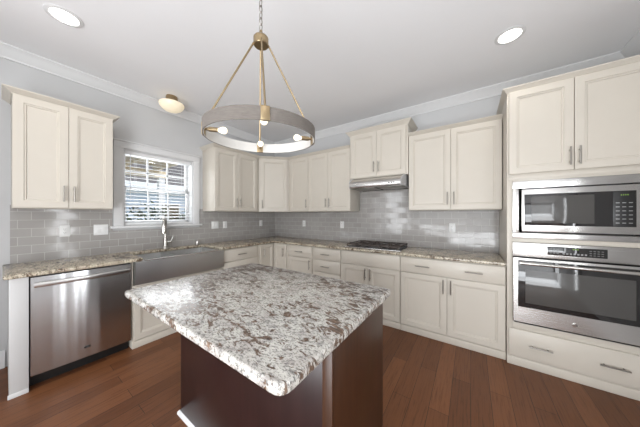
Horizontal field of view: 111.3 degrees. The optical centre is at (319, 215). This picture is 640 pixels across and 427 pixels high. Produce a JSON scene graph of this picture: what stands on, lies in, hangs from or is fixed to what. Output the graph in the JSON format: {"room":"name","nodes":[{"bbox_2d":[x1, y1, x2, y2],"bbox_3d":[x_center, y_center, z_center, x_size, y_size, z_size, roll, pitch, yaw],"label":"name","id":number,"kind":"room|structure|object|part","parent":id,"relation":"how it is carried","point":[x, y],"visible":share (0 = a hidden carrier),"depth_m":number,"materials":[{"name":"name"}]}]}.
{"room":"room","nodes":[
{"label":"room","id":0,"kind":"room"},
{"bbox_2d":[0,57,274,366],"bbox_3d":[-3.100,-0.070,1.651,0.150,2.845,7.650,0,0,35],"label":"wall","id":1,"kind":"structure","parent":0,"point":[138,123],"depth_m":2.35,"materials":[{"name":"grey paint"}]},
{"bbox_2d":[0,350,4,368],"bbox_3d":[-2.944,1.275,1.732,0.016,0.155,0.516,0,0,35],"label":"baseboard","id":2,"kind":"structure","parent":1,"relation":"attached to","point":[2,353],"depth_m":1.93,"materials":[{"name":"white paint"}]},
{"bbox_2d":[1,83,119,209],"bbox_3d":[-2.455,-0.547,2.116,0.386,0.975,0.708,0,0,35],"label":"upper cabinet","id":3,"kind":"object","parent":1,"relation":"attached to","point":[62,151],"visible":1,"depth_m":1.98,"materials":[{"name":"beige paint"}]},
{"bbox_3d":[-2.420,-0.530,1.907,0.020,0.925,0.302,0,0,35],"label":"door","id":4,"kind":"part","parent":3,"relation":"part of","materials":[{"name":"beige paint"}]},
{"bbox_3d":[-2.455,-1.014,2.116,0.386,0.042,0.708,0,0,35],"label":"crown moulding","id":5,"kind":"part","parent":3,"relation":"part of","materials":[{"name":"beige paint"}]},
{"bbox_3d":[-2.329,-0.195,1.991,0.036,0.145,0.011,0,0,35],"label":"handle","id":6,"kind":"part","parent":3,"relation":"part of","materials":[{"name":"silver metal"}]},
{"bbox_3d":[-2.293,-0.195,2.043,0.036,0.145,0.011,0,0,35],"label":"handle","id":7,"kind":"part","parent":3,"relation":"part of","materials":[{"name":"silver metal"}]},
{"bbox_3d":[-2.248,-0.530,2.158,0.020,0.925,0.302,0,0,35],"label":"door","id":8,"kind":"part","parent":3,"relation":"part of","materials":[{"name":"beige paint"}]},
{"bbox_2d":[59,225,69,236],"bbox_3d":[-2.596,0.161,2.227,0.008,0.115,0.070,0,0,35],"label":"wall outlet","id":9,"kind":"object","parent":1,"relation":"attached to","point":[64,230],"visible":1,"depth_m":2.22,"materials":[{"name":"white plastic"}]},
{"bbox_2d":[62,228,66,233],"bbox_3d":[-2.594,0.161,2.225,0.002,0.068,0.033,0,0,35],"label":"receptacle","id":10,"kind":"object","parent":9,"relation":"attached to","point":[64,230],"depth_m":2.22,"materials":[{"name":"grey plastic"}]},
{"bbox_2d":[94,224,107,234],"bbox_3d":[-2.446,0.163,2.445,0.009,0.115,0.116,0,0,35],"label":"switch plate","id":11,"kind":"object","parent":1,"relation":"attached to","point":[98,229],"visible":1,"depth_m":2.45,"materials":[{"name":"white plastic"}]},
{"bbox_2d":[10,205,274,263],"bbox_3d":[-1.869,0.173,3.300,0.008,0.531,3.236,0,0,35],"label":"backsplash","id":12,"kind":"structure","parent":1,"relation":"attached to","point":[34,233],"depth_m":2.41,"materials":[{"name":"grey tile"}]},
{"bbox_2d":[110,138,201,228],"bbox_3d":[-2.167,-0.369,2.969,0.207,1.049,1.034,0,0,35],"label":"window","id":13,"kind":"structure","parent":1,"relation":"in","point":[119,145],"depth_m":2.90,"materials":[{"name":"white paint"}]},
{"bbox_3d":[-2.103,0.143,2.925,0.050,0.025,1.034,0,0,35],"label":"sill","id":14,"kind":"part","parent":13,"relation":"part of","materials":[{"name":"white paint"}]},
{"bbox_3d":[-2.240,-0.553,3.019,0.030,0.465,0.764,0,0,35],"label":"sash","id":15,"kind":"part","parent":13,"relation":"part of","materials":[{"name":"white paint"}]},
{"bbox_3d":[-2.214,-0.122,3.001,0.030,0.469,0.764,0,0,35],"label":"sash","id":16,"kind":"part","parent":13,"relation":"part of","materials":[{"name":"white paint"}]},
{"bbox_2d":[125,150,190,223],"bbox_3d":[-2.151,-0.337,2.958,0.064,0.894,0.758,0,0,35],"label":"window blind","id":17,"kind":"object","parent":13,"relation":"attached to","point":[130,153],"visible":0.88,"depth_m":2.92,"materials":[{"name":"white plastic"}]},
{"bbox_3d":[-2.156,0.102,2.962,0.048,0.016,0.758,0,0,35],"label":"rail","id":18,"kind":"part","parent":17,"relation":"part of","materials":[{"name":"white plastic"}]},
{"bbox_2d":[212,221,218,228],"bbox_3d":[-1.695,0.161,3.536,0.009,0.115,0.116,0,0,35],"label":"switch plate","id":19,"kind":"object","parent":1,"relation":"attached to","point":[215,225],"visible":1,"depth_m":3.54,"materials":[{"name":"white plastic"}]},
{"bbox_2d":[199,143,259,211],"bbox_3d":[-1.440,-0.547,3.591,0.386,0.975,0.869,0,0,35],"label":"upper cabinet","id":20,"kind":"object","parent":1,"relation":"attached to","point":[230,176],"visible":1,"depth_m":3.39,"materials":[{"name":"beige paint"}]},
{"bbox_3d":[-1.428,-0.530,3.349,0.020,0.925,0.382,0,0,35],"label":"door","id":21,"kind":"part","parent":20,"relation":"part of","materials":[{"name":"beige paint"}]},
{"bbox_3d":[-1.440,-1.014,3.591,0.386,0.042,0.868,0,0,35],"label":"crown moulding","id":22,"kind":"part","parent":20,"relation":"part of","materials":[{"name":"beige paint"}]},
{"bbox_3d":[-1.210,-0.530,3.666,0.020,0.925,0.382,0,0,35],"label":"door","id":23,"kind":"part","parent":20,"relation":"part of","materials":[{"name":"beige paint"}]},
{"bbox_2d":[0,30,639,143],"bbox_3d":[-1.175,-1.442,0.236,4.626,0.100,7.500,0,0,35],"label":"trim","id":24,"kind":"structure","parent":1,"relation":"attached to","point":[632,48],"depth_m":2.53,"materials":[{"name":"white paint"}]},
{"bbox_2d":[0,0,639,142],"bbox_3d":[-1.175,-1.567,0.236,4.926,0.150,7.800,0,0,35],"label":"ceiling","id":25,"kind":"structure","parent":0,"point":[342,62],"depth_m":1.91,"materials":[{"name":"white paint"}]},
{"bbox_2d":[43,3,83,27],"bbox_3d":[-1.917,-1.488,1.642,0.200,0.008,0.200,0,0,35],"label":"recessed light","id":26,"kind":"object","parent":25,"relation":"in","point":[58,13],"visible":1,"depth_m":1.63,"materials":[{"name":"white paint"}]},
{"bbox_2d":[158,94,184,112],"bbox_3d":[-1.867,-1.396,2.756,0.274,0.192,0.274,0,0,35],"label":"flush ceiling light","id":27,"kind":"object","parent":25,"relation":"attached to","point":[171,104],"visible":1,"depth_m":2.69,"materials":[{"name":"white glass"}]},
{"bbox_2d":[201,0,314,152],"bbox_3d":[-0.335,-0.958,1.264,0.614,1.072,0.614,0,0,-44],"label":"ring chandelier","id":28,"kind":"object","parent":25,"relation":"hanging from","point":[264,113],"visible":1,"depth_m":1.19,"materials":[{"name":"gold metal"}]},
{"bbox_2d":[205,127,217,131],"bbox_3d":[-0.587,-0.465,1.185,0.060,0.026,0.026,0,0,-17],"label":"socket","id":29,"kind":"object","parent":28,"relation":"attached to","point":[211,129],"depth_m":1.18,"materials":[{"name":"gold metal"}]},
{"bbox_3d":[-0.534,-0.465,1.201,0.049,0.037,0.036,0,0,-25],"label":"bulb","id":30,"kind":"part","parent":28,"relation":"part of","materials":[{"name":"beige glass"}]},
{"bbox_3d":[-0.495,-0.737,1.203,0.268,0.491,0.010,0,0,-14],"label":"rod","id":31,"kind":"part","parent":28,"relation":"part of","materials":[{"name":"gold metal"}]},
{"bbox_3d":[-0.335,-0.465,1.264,0.612,0.062,0.612,2,3,34],"label":"lamp shade","id":32,"kind":"part","parent":28,"relation":"part of","materials":[{"name":"beige fabric"}]},
{"bbox_3d":[-0.386,-0.745,1.414,0.010,0.478,0.290,0,0,-16],"label":"rod","id":33,"kind":"part","parent":28,"relation":"part of","materials":[{"name":"gold metal"}]},
{"bbox_3d":[-0.335,-1.252,1.234,0.024,0.423,0.024,2,3,34],"label":"chain","id":34,"kind":"part","parent":28,"relation":"part of","materials":[{"name":"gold metal"}]},
{"bbox_3d":[-0.285,-0.733,1.094,0.010,0.497,0.256,0,0,-19],"label":"rod","id":35,"kind":"part","parent":28,"relation":"part of","materials":[{"name":"gold metal"}]},
{"bbox_3d":[-0.175,-0.741,1.304,0.279,0.485,0.010,0,0,-21],"label":"rod","id":36,"kind":"part","parent":28,"relation":"part of","materials":[{"name":"gold metal"}]},
{"bbox_3d":[-0.136,-0.470,1.327,0.049,0.037,0.036,0,0,-25],"label":"bulb","id":37,"kind":"part","parent":28,"relation":"part of","materials":[{"name":"beige glass"}]},
{"bbox_2d":[301,136,310,140],"bbox_3d":[-0.084,-0.470,1.343,0.060,0.026,0.026,0,0,-17],"label":"socket","id":38,"kind":"object","parent":28,"relation":"attached to","point":[305,138],"depth_m":1.33,"materials":[{"name":"gold metal"}]},
{"bbox_2d":[494,25,525,44],"bbox_3d":[1.575,-1.488,1.817,0.200,0.008,0.200,0,0,35],"label":"recessed light","id":39,"kind":"object","parent":25,"relation":"in","point":[511,34],"visible":1,"depth_m":1.81,"materials":[{"name":"white"}]},
{"bbox_2d":[0,325,639,426],"bbox_3d":[-1.175,1.413,0.236,4.926,0.120,7.800,0,0,35],"label":"floor","id":40,"kind":"structure","parent":0,"point":[428,382],"depth_m":1.65,"materials":[{"name":"brown wood"}]},
{"bbox_2d":[7,277,28,399],"bbox_3d":[-2.509,0.911,1.811,0.638,0.880,0.094,0,0,35],"label":"end panel","id":41,"kind":"object","parent":40,"relation":"on","point":[18,289],"visible":0.88,"depth_m":1.64,"materials":[{"name":"grey paint"}]},
{"bbox_3d":[-2.250,1.335,1.633,0.008,0.034,0.094,0,0,35],"label":"shoe moulding","id":42,"kind":"part","parent":41,"relation":"part of","materials":[{"name":"white paint"}]},
{"bbox_2d":[29,263,130,385],"bbox_3d":[-2.266,0.914,2.077,0.642,0.875,0.604,0,0,35],"label":"dishwasher","id":43,"kind":"object","parent":40,"relation":"on","point":[77,318],"visible":0.97,"depth_m":1.88,"materials":[{"name":"silver metal"}]},
{"bbox_2d":[29,277,29,368],"bbox_3d":[-2.308,0.863,2.106,0.540,0.769,0.600,0,0,35],"label":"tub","id":44,"kind":"object","parent":43,"relation":"in","point":[29,277],"depth_m":1.77,"materials":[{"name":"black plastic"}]},
{"bbox_3d":[-2.027,0.538,1.913,0.062,0.036,0.576,0,0,35],"label":"handle","id":45,"kind":"part","parent":43,"relation":"part of","materials":[{"name":"silver metal"}]},
{"bbox_2d":[128,247,221,349],"bbox_3d":[-1.840,0.911,2.755,0.652,0.880,0.971,0,0,35],"label":"base cabinet","id":46,"kind":"object","parent":40,"relation":"on","point":[146,328],"visible":0.19,"depth_m":2.29,"materials":[{"name":"beige paint"}]},
{"bbox_3d":[-1.744,0.996,2.400,0.020,0.537,0.474,0,0,35],"label":"door","id":47,"kind":"part","parent":46,"relation":"part of","materials":[{"name":"beige paint"}]},
{"bbox_3d":[-1.474,0.996,2.793,0.020,0.537,0.473,0,0,35],"label":"door","id":48,"kind":"part","parent":46,"relation":"part of","materials":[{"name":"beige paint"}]},
{"bbox_2d":[222,245,257,268],"bbox_3d":[-1.389,0.911,3.410,0.652,0.880,0.613,0,0,35],"label":"base cabinet","id":49,"kind":"object","parent":40,"relation":"on","point":[233,257],"visible":0.16,"depth_m":3.22,"materials":[{"name":"beige paint"}]},
{"bbox_3d":[-1.166,0.747,3.240,0.020,0.172,0.574,0,0,35],"label":"drawer","id":50,"kind":"part","parent":49,"relation":"part of","materials":[{"name":"beige paint"}]},
{"bbox_3d":[-1.166,0.569,3.240,0.020,0.168,0.574,0,0,35],"label":"drawer","id":51,"kind":"part","parent":49,"relation":"part of","materials":[{"name":"beige paint"}]},
{"bbox_2d":[258,243,287,268],"bbox_3d":[-0.835,0.911,3.973,0.926,0.880,0.933,0,0,35],"label":"base cabinet","id":52,"kind":"object","parent":40,"relation":"on","point":[270,254],"visible":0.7,"depth_m":3.67,"materials":[{"name":"beige paint"}]},
{"bbox_3d":[-0.883,0.875,3.651,0.020,0.780,0.282,0,0,35],"label":"door","id":53,"kind":"part","parent":52,"relation":"part of","materials":[{"name":"beige paint"}]},
{"bbox_3d":[-0.671,0.875,3.690,0.282,0.780,0.020,0,0,35],"label":"door","id":54,"kind":"part","parent":52,"relation":"part of","materials":[{"name":"beige paint"}]},
{"bbox_2d":[177,303,382,426],"bbox_3d":[-0.340,0.914,1.314,1.236,0.874,0.824,0,0,35],"label":"kitchen island","id":55,"kind":"object","parent":40,"relation":"on","point":[345,389],"visible":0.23,"depth_m":1.06,"materials":[{"name":"brown wood"}]},
{"bbox_3d":[-0.290,1.339,1.387,1.236,0.026,0.608,0,0,35],"label":"shoe moulding","id":56,"kind":"part","parent":55,"relation":"part of","materials":[{"name":"white paint"}]},
{"bbox_3d":[-0.452,0.901,1.151,1.180,0.847,0.012,0,0,35],"label":"seating panel","id":57,"kind":"part","parent":55,"relation":"part of","materials":[{"name":"brown wood"}]},
{"bbox_2d":[125,263,389,395],"bbox_3d":[-0.357,0.458,1.288,1.272,0.038,0.914,0,0,35],"label":"island countertop","id":58,"kind":"structure","parent":55,"relation":"on","point":[273,326],"depth_m":0.97,"materials":[{"name":"stone"}]},
{"bbox_3d":[0.031,0.900,0.819,0.044,0.845,0.017,0,0,35],"label":"corner post","id":59,"kind":"part","parent":55,"relation":"part of","materials":[{"name":"brown wood"}]},
{"bbox_3d":[0.204,0.900,1.046,0.012,0.845,0.550,0,0,35],"label":"panel","id":60,"kind":"part","parent":55,"relation":"part of","materials":[{"name":"brown wood"}]},
{"bbox_2d":[288,244,312,273],"bbox_3d":[-0.164,0.911,3.682,0.504,0.880,0.652,0,0,35],"label":"base cabinet","id":61,"kind":"object","parent":40,"relation":"on","point":[300,258],"visible":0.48,"depth_m":3.43,"materials":[{"name":"beige paint"}]},
{"bbox_3d":[-0.316,0.569,3.446,0.478,0.168,0.020,0,0,35],"label":"drawer","id":62,"kind":"part","parent":61,"relation":"part of","materials":[{"name":"beige paint"}]},
{"bbox_3d":[-0.316,0.963,3.446,0.478,0.604,0.020,0,0,35],"label":"door","id":63,"kind":"part","parent":61,"relation":"part of","materials":[{"name":"beige paint"}]},
{"bbox_2d":[313,247,340,279],"bbox_3d":[0.246,0.911,3.399,0.487,0.880,0.652,0,0,35],"label":"base cabinet","id":64,"kind":"object","parent":40,"relation":"on","point":[326,261],"visible":0.41,"depth_m":3.14,"materials":[{"name":"beige paint"}]},
{"bbox_3d":[0.088,0.939,3.168,0.477,0.197,0.020,0,0,35],"label":"drawer","id":65,"kind":"part","parent":64,"relation":"part of","materials":[{"name":"beige paint"}]},
{"bbox_3d":[0.088,0.747,3.168,0.477,0.172,0.020,0,0,35],"label":"drawer","id":66,"kind":"part","parent":64,"relation":"part of","materials":[{"name":"beige paint"}]},
{"bbox_3d":[0.088,0.569,3.168,0.477,0.168,0.020,0,0,35],"label":"drawer","id":67,"kind":"part","parent":64,"relation":"part of","materials":[{"name":"beige paint"}]},
{"bbox_2d":[341,250,400,328],"bbox_3d":[0.777,0.911,3.034,0.795,0.880,0.652,0,0,35],"label":"base cabinet","id":68,"kind":"object","parent":40,"relation":"on","point":[368,268],"visible":0.62,"depth_m":2.70,"materials":[{"name":"beige paint"}]},
{"bbox_3d":[0.456,0.963,2.915,0.391,0.604,0.020,0,0,35],"label":"door","id":69,"kind":"part","parent":68,"relation":"part of","materials":[{"name":"beige paint"}]},
{"bbox_3d":[0.618,0.569,2.803,0.785,0.168,0.020,0,0,35],"label":"drawer","id":70,"kind":"part","parent":68,"relation":"part of","materials":[{"name":"beige paint"}]},
{"bbox_3d":[0.781,0.963,2.692,0.391,0.604,0.020,0,0,35],"label":"door","id":71,"kind":"part","parent":68,"relation":"part of","materials":[{"name":"beige paint"}]},
{"bbox_2d":[401,256,505,359],"bbox_3d":[1.498,0.911,2.538,0.950,0.880,0.652,0,0,35],"label":"base cabinet","id":72,"kind":"object","parent":40,"relation":"on","point":[457,303],"visible":0.95,"depth_m":2.26,"materials":[{"name":"beige paint"}]},
{"bbox_2d":[2,236,505,279],"bbox_3d":[-0.365,0.455,2.241,3.684,0.032,3.273,0,0,35],"label":"countertop","id":73,"kind":"structure","parent":72,"relation":"on","point":[36,268],"depth_m":2.38,"materials":[{"name":"stone"}]},
{"bbox_2d":[161,217,173,248],"bbox_3d":[-1.982,0.230,2.850,0.132,0.416,0.216,0,0,-29],"label":"faucet","id":74,"kind":"object","parent":73,"relation":"on","point":[166,241],"visible":0.99,"depth_m":2.87,"materials":[{"name":"silver metal"}]},
{"bbox_3d":[-2.011,0.160,2.834,0.036,0.276,0.187,0,0,-29],"label":"spout","id":75,"kind":"part","parent":74,"relation":"part of","materials":[{"name":"silver metal"}]},
{"bbox_2d":[133,247,223,284],"bbox_3d":[-1.777,0.580,2.712,0.528,0.241,0.945,0,0,35],"label":"farmhouse sink","id":76,"kind":"object","parent":73,"relation":"in","point":[158,266],"visible":0.96,"depth_m":2.52,"materials":[{"name":"silver metal"}]},
{"bbox_2d":[133,252,171,278],"bbox_3d":[-1.946,0.583,2.527,0.460,0.220,0.350,0,0,35],"label":"basin","id":77,"kind":"object","parent":76,"relation":"in","point":[159,254],"depth_m":2.70,"materials":[{"name":"silver metal"}]},
{"bbox_2d":[163,247,214,254],"bbox_3d":[-1.697,0.583,2.888,0.460,0.220,0.498,0,0,35],"label":"basin","id":78,"kind":"object","parent":76,"relation":"in","point":[193,250],"depth_m":3.03,"materials":[{"name":"silver metal"}]},
{"bbox_2d":[345,240,409,251],"bbox_3d":[0.793,0.413,3.032,0.750,0.050,0.510,0,0,35],"label":"gas cooktop","id":79,"kind":"object","parent":73,"relation":"in","point":[377,245],"visible":1,"depth_m":2.92,"materials":[{"name":"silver metal"}]},
{"bbox_2d":[345,244,409,251],"bbox_3d":[0.793,0.433,3.032,0.750,0.010,0.510,0,0,35],"label":"tray","id":80,"kind":"object","parent":79,"relation":"on","point":[402,248],"depth_m":2.87,"materials":[{"name":"silver metal"}]},
{"bbox_3d":[1.145,0.963,2.441,0.468,0.604,0.020,0,0,35],"label":"door","id":81,"kind":"part","parent":72,"relation":"part of","materials":[{"name":"beige paint"}]},
{"bbox_3d":[1.340,0.569,2.307,0.940,0.168,0.020,0,0,35],"label":"drawer","id":82,"kind":"part","parent":72,"relation":"part of","materials":[{"name":"beige paint"}]},
{"bbox_3d":[1.534,0.963,2.173,0.468,0.604,0.020,0,0,35],"label":"door","id":83,"kind":"part","parent":72,"relation":"part of","materials":[{"name":"beige paint"}]},
{"bbox_2d":[496,55,639,400],"bbox_3d":[2.225,0.099,2.020,0.891,2.506,0.702,0,0,35],"label":"tall cabinet","id":84,"kind":"object","parent":40,"relation":"on","point":[585,122],"visible":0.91,"depth_m":1.78,"materials":[{"name":"beige paint"}]},
{"bbox_3d":[1.873,1.139,1.857,0.145,0.011,0.036,0,0,35],"label":"handle","id":85,"kind":"part","parent":84,"relation":"part of","materials":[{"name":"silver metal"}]},
{"bbox_3d":[1.885,-0.740,1.882,0.399,0.740,0.020,0,0,35],"label":"door","id":86,"kind":"part","parent":84,"relation":"part of","materials":[{"name":"beige paint"}]},
{"bbox_3d":[2.231,-1.132,2.030,0.891,0.044,0.679,0,0,35],"label":"crown moulding","id":87,"kind":"part","parent":84,"relation":"part of","materials":[{"name":"beige paint"}]},
{"bbox_3d":[2.014,-0.477,1.760,0.011,0.145,0.036,0,0,35],"label":"handle","id":88,"kind":"part","parent":84,"relation":"part of","materials":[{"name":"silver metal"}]},
{"bbox_3d":[2.059,-0.338,1.769,0.814,0.036,0.010,0,0,35],"label":"ledge moulding","id":89,"kind":"part","parent":84,"relation":"part of","materials":[{"name":"beige paint"}]},
{"bbox_3d":[2.051,1.139,1.768,0.802,0.240,0.020,0,0,35],"label":"drawer","id":90,"kind":"part","parent":84,"relation":"part of","materials":[{"name":"beige paint"}]},
{"bbox_2d":[512,242,639,347],"bbox_3d":[2.195,0.598,1.976,0.752,0.710,0.692,0,0,35],"label":"wall oven","id":91,"kind":"object","parent":84,"relation":"in","point":[583,290],"visible":1,"depth_m":1.73,"materials":[{"name":"silver metal"}]},
{"bbox_3d":[2.051,0.304,1.768,0.752,0.123,0.019,0,0,35],"label":"control panel","id":92,"kind":"part","parent":91,"relation":"part of","materials":[{"name":"silver metal"}]},
{"bbox_2d":[515,242,639,266],"bbox_3d":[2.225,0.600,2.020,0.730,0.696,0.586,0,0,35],"label":"control panel","id":93,"kind":"object","parent":91,"relation":"in","point":[522,249],"depth_m":1.88,"materials":[{"name":"silver plastic"}]},
{"bbox_3d":[2.033,0.599,1.741,0.684,0.410,0.002,0,0,35],"label":"glass","id":94,"kind":"part","parent":91,"relation":"part of","materials":[{"name":"black glass"}]},
{"bbox_3d":[2.015,0.413,1.716,0.672,0.024,0.060,0,0,35],"label":"handle","id":95,"kind":"part","parent":91,"relation":"part of","materials":[{"name":"silver metal"}]},
{"bbox_2d":[512,174,639,242],"bbox_3d":[2.202,-0.050,1.986,0.752,0.503,0.587,0,0,35],"label":"microwave","id":96,"kind":"object","parent":84,"relation":"in","point":[600,206],"visible":1,"depth_m":1.74,"materials":[{"name":"silver metal"}]},
{"bbox_3d":[2.047,-0.042,1.761,0.636,0.370,0.030,0,0,35],"label":"door","id":97,"kind":"part","parent":96,"relation":"part of","materials":[{"name":"silver metal"}]},
{"bbox_3d":[2.036,-0.046,1.748,0.598,0.268,0.003,0,0,35],"label":"glass","id":98,"kind":"part","parent":96,"relation":"part of","materials":[{"name":"black glass"}]},
{"bbox_3d":[2.057,-0.477,1.730,0.011,0.145,0.036,0,0,35],"label":"handle","id":99,"kind":"part","parent":84,"relation":"part of","materials":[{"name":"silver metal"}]},
{"bbox_3d":[2.217,-0.740,1.654,0.399,0.740,0.020,0,0,35],"label":"door","id":100,"kind":"part","parent":84,"relation":"part of","materials":[{"name":"beige paint"}]},
{"bbox_3d":[2.199,1.139,1.633,0.145,0.011,0.036,0,0,35],"label":"handle","id":101,"kind":"part","parent":84,"relation":"part of","materials":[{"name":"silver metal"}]},
{"bbox_2d":[275,95,500,250],"bbox_3d":[0.993,-0.070,3.387,4.626,2.845,0.150,0,0,35],"label":"wall","id":102,"kind":"structure","parent":0,"point":[486,107],"depth_m":2.89,"materials":[{"name":"grey paint"}]},
{"bbox_2d":[259,156,288,211],"bbox_3d":[-0.861,-0.547,4.123,0.734,0.975,0.734,0,0,35],"label":"upper cabinet","id":103,"kind":"object","parent":102,"relation":"attached to","point":[273,171],"visible":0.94,"depth_m":3.91,"materials":[{"name":"beige paint"}]},
{"bbox_3d":[-0.818,-1.014,3.889,0.515,0.042,0.048,0,0,-10],"label":"crown moulding","id":104,"kind":"part","parent":103,"relation":"part of","materials":[{"name":"beige paint"}]},
{"bbox_2d":[288,153,308,211],"bbox_3d":[-0.301,-0.547,3.950,0.454,0.975,0.384,0,0,35],"label":"upper cabinet","id":105,"kind":"object","parent":102,"relation":"attached to","point":[298,164],"visible":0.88,"depth_m":3.83,"materials":[{"name":"beige paint"}]},
{"bbox_3d":[-0.394,-1.014,3.811,0.449,0.042,0.048,0,0,35],"label":"crown moulding","id":106,"kind":"part","parent":105,"relation":"part of","materials":[{"name":"beige paint"}]},
{"bbox_2d":[307,145,359,211],"bbox_3d":[0.211,-0.547,3.598,0.788,0.975,0.384,0,0,35],"label":"upper cabinet","id":107,"kind":"object","parent":102,"relation":"attached to","point":[328,169],"visible":0.95,"depth_m":3.44,"materials":[{"name":"beige paint"}]},
{"bbox_3d":[-0.033,-0.530,3.589,0.390,0.925,0.020,0,0,35],"label":"door","id":108,"kind":"part","parent":107,"relation":"part of","materials":[{"name":"beige paint"}]},
{"bbox_3d":[0.116,-1.014,3.459,0.788,0.042,0.048,0,0,35],"label":"crown moulding","id":109,"kind":"part","parent":107,"relation":"part of","materials":[{"name":"beige paint"}]},
{"bbox_3d":[0.290,-0.530,3.366,0.390,0.925,0.020,0,0,35],"label":"door","id":110,"kind":"part","parent":107,"relation":"part of","materials":[{"name":"beige paint"}]},
{"bbox_2d":[349,174,408,191],"bbox_3d":[0.838,-0.448,3.090,0.758,0.152,0.491,0,0,35],"label":"range hood","id":111,"kind":"object","parent":102,"relation":"attached to","point":[393,182],"visible":0.98,"depth_m":2.92,"materials":[{"name":"silver metal"}]},
{"bbox_2d":[346,117,417,179],"bbox_3d":[0.867,-0.869,3.130,0.912,0.686,0.415,0,0,35],"label":"upper cabinet","id":112,"kind":"object","parent":102,"relation":"attached to","point":[380,150],"visible":0.87,"depth_m":2.96,"materials":[{"name":"beige paint"}]},
{"bbox_3d":[0.616,-0.841,3.106,0.384,0.614,0.020,0,0,35],"label":"door","id":113,"kind":"part","parent":112,"relation":"part of","materials":[{"name":"beige paint"}]},
{"bbox_3d":[0.867,-1.179,3.130,0.912,0.064,0.415,0,0,35],"label":"crown moulding","id":114,"kind":"part","parent":112,"relation":"part of","materials":[{"name":"beige paint"}]},
{"bbox_3d":[0.934,-0.841,2.887,0.384,0.614,0.020,0,0,35],"label":"door","id":115,"kind":"part","parent":112,"relation":"part of","materials":[{"name":"beige paint"}]},
{"bbox_2d":[275,189,498,252],"bbox_3d":[0.565,-0.054,3.584,3.680,0.986,0.008,0,0,35],"label":"backsplash","id":116,"kind":"structure","parent":102,"relation":"attached to","point":[383,215],"depth_m":3.19,"materials":[{"name":"grey tile"}]},
{"bbox_2d":[449,223,454,231],"bbox_3d":[1.691,0.163,2.798,0.070,0.115,0.008,0,0,35],"label":"wall outlet","id":117,"kind":"object","parent":102,"relation":"attached to","point":[451,225],"visible":1,"depth_m":2.80,"materials":[{"name":"white plastic"}]},
{"bbox_2d":[408,114,502,210],"bbox_3d":[1.592,-0.547,2.648,0.920,0.975,0.384,0,0,35],"label":"upper cabinet","id":118,"kind":"object","parent":102,"relation":"attached to","point":[456,166],"visible":1,"depth_m":2.49,"materials":[{"name":"beige paint"}]},
{"bbox_3d":[1.321,-0.530,2.658,0.456,0.925,0.020,0,0,35],"label":"door","id":119,"kind":"part","parent":118,"relation":"part of","materials":[{"name":"beige paint"}]},
{"bbox_3d":[1.497,-1.014,2.510,0.920,0.042,0.048,0,0,35],"label":"crown moulding","id":120,"kind":"part","parent":118,"relation":"part of","materials":[{"name":"beige paint"}]},
{"bbox_3d":[1.698,-0.530,2.398,0.456,0.925,0.020,0,0,35],"label":"door","id":121,"kind":"part","parent":118,"relation":"part of","materials":[{"name":"beige paint"}]},
{"label":"outside","id":122,"kind":"structure","parent":0,"visible":0},
{"bbox_3d":[-12.813,1.753,14.007,29.840,0.100,42.000,0,0,35],"label":"ground","id":123,"kind":"structure","parent":122,"visible":0},
{"bbox_2d":[125,163,184,219],"bbox_3d":[-10.517,-0.998,11.821,6.900,5.400,17.800,0,0,35],"label":"house","id":124,"kind":"structure","parent":123,"relation":"on","point":[174,171],"depth_m":10.29,"materials":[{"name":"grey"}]},
{"bbox_3d":[-7.523,0.052,10.854,0.010,1.140,0.940,0,0,35],"label":"pane","id":125,"kind":"part","parent":124,"relation":"part of","materials":[{"name":"clear glass"}]},
{"bbox_3d":[-2.780,1.677,5.831,4.040,0.049,7.100,0,0,35],"label":"floor","id":126,"kind":"structure","parent":123,"relation":"on","visible":0},
{"bbox_2d":[126,201,173,219],"bbox_3d":[-3.440,0.703,4.393,0.980,2.002,0.981,0,0,9],"label":"shrub","id":127,"kind":"object","parent":126,"relation":"on","point":[133,208],"visible":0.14,"depth_m":4.30,"materials":[{"name":"green plant"}]},
{"bbox_2d":[125,155,177,219],"bbox_3d":[-4.321,0.172,3.097,2.800,2.959,4.650,0,0,35],"label":"patio cover","id":128,"kind":"object","parent":126,"relation":"on","point":[127,158],"visible":0.13,"depth_m":5.33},
{"bbox_3d":[-4.110,0.352,5.653,0.130,2.598,0.130,0,0,35],"label":"post","id":129,"kind":"part","parent":128,"relation":"part of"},
{"bbox_2d":[175,211,184,219],"bbox_3d":[-3.362,0.759,5.561,0.891,1.890,0.870,0,0,35],"label":"shrub","id":130,"kind":"object","parent":126,"relation":"on","point":[177,218],"visible":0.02,"depth_m":5.44,"materials":[{"name":"green plant"}]}
]}

